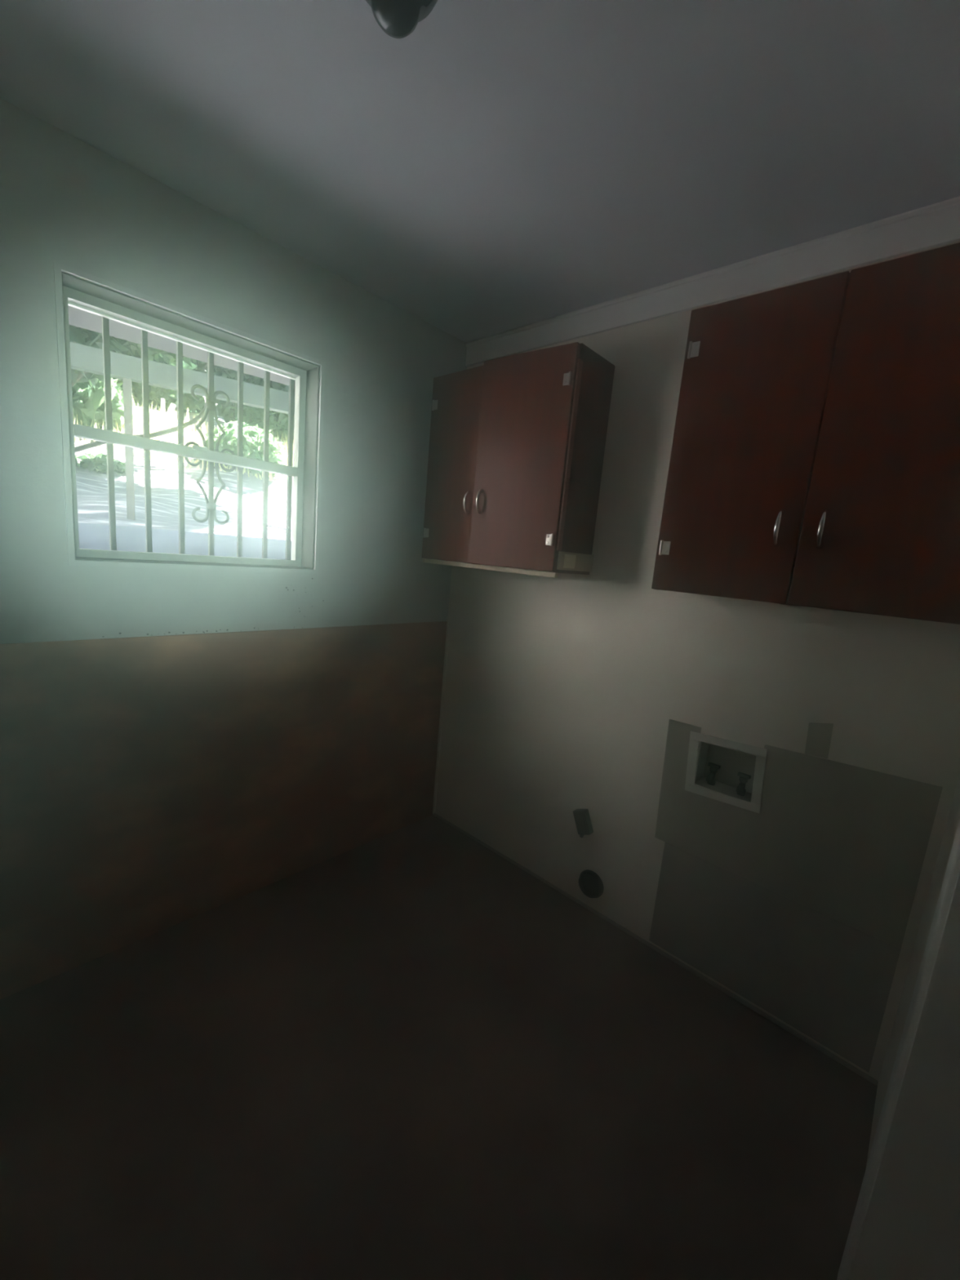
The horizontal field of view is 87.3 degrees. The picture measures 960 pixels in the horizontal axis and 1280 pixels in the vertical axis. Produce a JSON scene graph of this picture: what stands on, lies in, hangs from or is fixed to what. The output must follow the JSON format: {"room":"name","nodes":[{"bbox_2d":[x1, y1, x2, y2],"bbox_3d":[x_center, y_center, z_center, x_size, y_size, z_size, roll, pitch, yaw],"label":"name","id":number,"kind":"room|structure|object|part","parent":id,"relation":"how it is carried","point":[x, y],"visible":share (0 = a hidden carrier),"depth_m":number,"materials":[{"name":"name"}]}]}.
{"room":"laundry room","nodes":[
{"label":"laundry room","id":0,"kind":"room"},
{"bbox_2d":[0,97,466,999],"bbox_3d":[-1.026,-0.160,1.808,0.190,2.640,2.773,14,13,41],"label":"wall","id":1,"kind":"structure","parent":0,"point":[177,746],"depth_m":1.74,"materials":[{"name":"paint"}]},
{"bbox_2d":[53,260,325,573],"bbox_3d":[-0.949,-0.650,1.739,0.156,0.800,0.795,14,13,41],"label":"window","id":2,"kind":"structure","parent":1,"relation":"in","point":[72,291],"depth_m":1.70,"materials":[{"name":"paint"}]},
{"bbox_3d":[-0.983,-0.653,1.769,0.041,0.034,0.707,14,13,41],"label":"meeting rail","id":3,"kind":"part","parent":2,"relation":"part of","materials":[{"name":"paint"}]},
{"bbox_2d":[101,316,294,559],"bbox_3d":[-0.982,-0.669,1.832,0.034,0.770,0.621,14,13,41],"label":"guard","id":4,"kind":"object","parent":1,"relation":"attached to","point":[211,397],"visible":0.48,"depth_m":1.80,"materials":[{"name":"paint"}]},
{"bbox_3d":[-1.023,0.516,1.857,0.010,1.096,2.361,14,13,41],"label":"panel","id":5,"kind":"part","parent":1,"relation":"part of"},
{"bbox_2d":[0,813,877,1279],"bbox_3d":[0.160,1.403,0.846,3.586,0.100,2.573,14,13,41],"label":"floor","id":6,"kind":"structure","parent":0,"point":[405,1053],"depth_m":1.35,"materials":[{"name":"plastic"}]},
{"bbox_2d":[0,0,959,342],"bbox_3d":[0.382,-1.101,0.418,3.586,0.120,2.573,14,13,41],"label":"ceiling","id":7,"kind":"structure","parent":0,"point":[491,167],"depth_m":1.17,"materials":[{"name":"paint"}]},
{"bbox_2d":[365,0,437,38],"bbox_3d":[-0.122,-1.037,0.749,0.142,0.205,0.142,14,13,41],"label":"ceiling lamp","id":8,"kind":"object","parent":7,"relation":"attached to","point":[397,19],"visible":1,"depth_m":0.76,"materials":[{"name":"grey"}]},
{"bbox_2d":[432,240,959,1081],"bbox_3d":[1.172,0.082,1.533,3.486,2.640,0.183,14,13,41],"label":"wall","id":9,"kind":"structure","parent":0,"point":[566,693],"depth_m":1.80,"materials":[{"name":"paint"}]},
{"bbox_2d":[432,617,450,812],"bbox_3d":[-0.212,0.420,2.718,0.022,1.093,0.012,14,13,41],"label":"trim","id":10,"kind":"structure","parent":9,"relation":"attached to","point":[448,620],"depth_m":2.71,"materials":[{"name":"paint"}]},
{"bbox_2d":[421,342,614,577],"bbox_3d":[0.103,-0.703,2.113,0.756,0.813,0.323,14,13,41],"label":"upper cabinet","id":11,"kind":"object","parent":9,"relation":"attached to","point":[517,442],"visible":1,"depth_m":1.94,"materials":[{"name":"brown wood"}]},
{"bbox_3d":[-0.113,-0.743,2.185,0.330,0.789,0.021,14,13,41],"label":"door","id":12,"kind":"part","parent":11,"relation":"part of","materials":[{"name":"brown wood"}]},
{"bbox_3d":[-0.057,-0.579,2.113,0.017,0.100,0.032,14,13,41],"label":"handle","id":13,"kind":"part","parent":11,"relation":"part of","materials":[{"name":"silver metal"}]},
{"bbox_3d":[-0.004,-0.560,2.026,0.017,0.100,0.032,12,12,37],"label":"handle","id":14,"kind":"part","parent":11,"relation":"part of","materials":[{"name":"silver metal"}]},
{"bbox_3d":[0.010,-0.307,2.116,0.753,0.018,0.018,14,13,41],"label":"light rail","id":15,"kind":"part","parent":11,"relation":"part of","materials":[{"name":"white wood"}]},
{"bbox_3d":[0.148,-0.675,1.927,0.412,0.789,0.021,12,12,37],"label":"door","id":16,"kind":"part","parent":11,"relation":"part of","materials":[{"name":"brown wood"}]},
{"bbox_3d":[0.373,-0.303,1.955,0.009,0.068,0.239,14,13,41],"label":"rail","id":17,"kind":"part","parent":11,"relation":"part of","materials":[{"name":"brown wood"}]},
{"bbox_3d":[0.394,-0.651,1.905,0.017,0.795,0.239,14,13,41],"label":"panel","id":18,"kind":"part","parent":11,"relation":"part of","materials":[{"name":"brown wood"}]},
{"bbox_2d":[573,808,593,837],"bbox_3d":[0.435,0.777,2.131,0.092,0.126,0.039,14,13,41],"label":"dryer outlet","id":19,"kind":"object","parent":9,"relation":"attached to","point":[582,818],"visible":1,"depth_m":2.11,"materials":[{"name":"black plastic"}]},
{"bbox_3d":[0.424,0.771,2.118,0.080,0.100,0.004,14,13,41],"label":"plate","id":20,"kind":"part","parent":19,"relation":"part of","materials":[{"name":"black metal"}]},
{"bbox_2d":[578,869,604,897],"bbox_3d":[0.468,1.039,2.135,0.116,0.116,0.022,14,13,41],"label":"air vent","id":21,"kind":"object","parent":9,"relation":"in","point":[590,883],"visible":1,"depth_m":2.14,"materials":[{"name":"black metal"}]},
{"bbox_2d":[433,813,878,1085],"bbox_3d":[0.464,1.148,2.157,1.984,0.014,0.010,14,13,41],"label":"baseboard","id":22,"kind":"structure","parent":9,"relation":"attached to","point":[744,1002],"depth_m":1.87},
{"bbox_2d":[465,195,959,366],"bbox_3d":[0.663,-1.193,1.756,1.996,0.101,0.022,14,13,41],"label":"trim","id":23,"kind":"structure","parent":9,"relation":"attached to","point":[936,224],"depth_m":1.58,"materials":[{"name":"paint"}]},
{"bbox_2d":[684,731,767,813],"bbox_3d":[0.875,0.450,1.775,0.261,0.236,0.100,14,13,41],"label":"washer outlet box","id":24,"kind":"object","parent":9,"relation":"attached to","point":[735,777],"visible":1,"depth_m":1.79,"materials":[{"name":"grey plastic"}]},
{"bbox_3d":[0.842,0.452,1.808,0.040,0.012,0.016,14,13,41],"label":"valve handle","id":25,"kind":"part","parent":24,"relation":"part of","materials":[{"name":"black metal"}]},
{"bbox_3d":[0.915,0.470,1.742,0.040,0.012,0.016,14,13,41],"label":"valve handle","id":26,"kind":"part","parent":24,"relation":"part of","materials":[{"name":"black metal"}]},
{"bbox_2d":[651,242,959,624],"bbox_3d":[0.939,-0.493,1.349,0.765,0.802,0.335,14,13,41],"label":"upper cabinet","id":27,"kind":"object","parent":9,"relation":"attached to","point":[815,460],"visible":1,"depth_m":1.24,"materials":[{"name":"brown wood"}]},
{"bbox_3d":[0.711,-0.518,1.387,0.372,0.796,0.021,14,13,41],"label":"door","id":28,"kind":"part","parent":27,"relation":"part of","materials":[{"name":"brown wood"}]},
{"bbox_3d":[0.777,-0.294,1.310,0.017,0.100,0.032,14,13,41],"label":"handle","id":29,"kind":"part","parent":27,"relation":"part of","materials":[{"name":"silver metal"}]},
{"bbox_3d":[0.847,-0.277,1.246,0.017,0.100,0.032,14,13,41],"label":"handle","id":30,"kind":"part","parent":27,"relation":"part of","materials":[{"name":"silver metal"}]},
{"bbox_3d":[0.990,-0.450,1.134,0.388,0.796,0.021,14,13,41],"label":"door","id":31,"kind":"part","parent":27,"relation":"part of","materials":[{"name":"brown wood"}]},
{"bbox_2d":[865,773,959,1169],"bbox_3d":[0.535,0.221,0.393,0.120,2.440,2.373,14,13,41],"label":"door frame","id":32,"kind":"structure","parent":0,"point":[953,818],"depth_m":1.29,"materials":[{"name":"paint"}]},
{"bbox_2d":[836,819,959,1279],"bbox_3d":[0.387,0.376,0.286,0.141,2.145,1.565,14,13,41],"label":"door","id":33,"kind":"structure","parent":32,"relation":"in","point":[905,1224],"depth_m":0.89,"materials":[{"name":"paint"}]},
{"label":"outside","id":34,"kind":"structure","parent":0,"visible":0},
{"bbox_2d":[74,369,293,540],"bbox_3d":[-21.351,-12.310,9.143,42.400,17.978,66.000,14,13,41],"label":"ground","id":35,"kind":"structure","parent":34,"point":[91,486],"depth_m":6.75,"materials":[{"name":"concrete"}]},
{"bbox_2d":[75,452,125,474],"bbox_3d":[-5.309,-2.448,7.094,0.650,0.375,0.744,14,13,41],"label":"shrub","id":36,"kind":"object","parent":35,"relation":"on","point":[96,462],"visible":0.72,"depth_m":6.89,"materials":[{"name":"green plant"}]},
{"bbox_2d":[71,377,137,432],"bbox_3d":[-6.322,-3.751,7.944,1.251,1.439,1.488,14,13,41],"label":"shrub","id":37,"kind":"object","parent":35,"relation":"on","point":[88,401],"visible":0.41,"depth_m":7.73,"materials":[{"name":"green plant"}]},
{"bbox_2d":[69,324,195,473],"bbox_3d":[-5.054,-3.504,6.378,2.823,2.811,2.959,14,13,41],"label":"tree","id":38,"kind":"object","parent":35,"relation":"on","point":[77,335],"visible":0.07,"depth_m":6.30,"materials":[{"name":"green plant"}]},
{"bbox_2d":[112,352,205,413],"bbox_3d":[-7.938,-6.016,10.524,2.828,2.715,3.911,14,13,41],"label":"tree","id":39,"kind":"object","parent":35,"relation":"on","point":[156,393],"visible":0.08,"depth_m":10.70,"materials":[{"name":"green plant"}]},
{"bbox_2d":[159,398,177,457],"bbox_3d":[-4.939,-3.363,8.023,0.080,0.865,0.332,14,13,41],"label":"wooden stakes","id":40,"kind":"object","parent":35,"relation":"on","point":[165,418],"visible":0.74,"depth_m":7.96,"materials":[{"name":"brown wood"}]},
{"bbox_2d":[70,342,294,519],"bbox_3d":[-2.853,-1.710,4.728,6.500,1.585,0.100,-1,11,-31],"label":"frame","id":41,"kind":"object","parent":35,"relation":"on","point":[127,368],"visible":0.35,"depth_m":4.53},
{"bbox_3d":[-3.173,-1.614,4.554,0.060,1.400,0.060,-1,11,-31],"label":"post","id":42,"kind":"part","parent":41,"relation":"part of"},
{"bbox_2d":[73,395,293,481],"bbox_3d":[-5.248,-3.721,9.179,2.040,1.355,5.111,14,13,41],"label":"grass","id":43,"kind":"structure","parent":35,"relation":"on","point":[139,422],"depth_m":8.94,"materials":[{"name":"beige"}]},
{"bbox_2d":[78,522,291,559],"bbox_3d":[-8.535,-0.223,-1.671,0.120,0.425,66.000,14,13,41],"label":"kerb","id":44,"kind":"object","parent":35,"relation":"on","point":[91,535],"depth_m":4.47,"materials":[{"name":"concrete"}]},
{"bbox_2d":[191,358,207,373],"bbox_3d":[-8.926,-8.811,13.536,2.755,4.342,3.709,14,13,41],"label":"tree","id":45,"kind":"object","parent":35,"relation":"on","point":[202,366],"visible":0.02,"depth_m":14.24,"materials":[{"name":"green plant"}]},
{"bbox_2d":[202,420,287,476],"bbox_3d":[-4.325,-3.489,9.328,1.354,1.015,1.512,14,13,41],"label":"shrub","id":46,"kind":"object","parent":35,"relation":"on","point":[253,445],"visible":0.6,"depth_m":8.95,"materials":[{"name":"green plant"}]},
{"bbox_2d":[213,364,295,442],"bbox_3d":[-4.899,-6.096,12.624,2.734,2.951,3.606,14,13,41],"label":"tree","id":47,"kind":"object","parent":35,"relation":"on","point":[278,421],"visible":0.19,"depth_m":11.58,"materials":[{"name":"green plant"}]},
{"bbox_3d":[0.939,-1.221,0.456,4.467,0.180,5.100,14,13,41],"label":"roof","id":48,"kind":"structure","parent":0,"visible":0},
{"bbox_2d":[67,305,295,386],"bbox_3d":[-0.691,-1.647,3.024,1.455,0.190,3.500,14,13,41],"label":"roof eave","id":49,"kind":"object","parent":48,"relation":"attached to","point":[78,317],"depth_m":2.65},
{"bbox_2d":[74,402,205,453],"bbox_3d":[-1.661,-1.115,2.293,0.125,0.826,1.227,8,10,15],"label":"cable","id":50,"kind":"object","parent":49,"relation":"hanging from","point":[87,446],"visible":0.39,"depth_m":2.47,"materials":[{"name":"grey plastic"}]}
]}

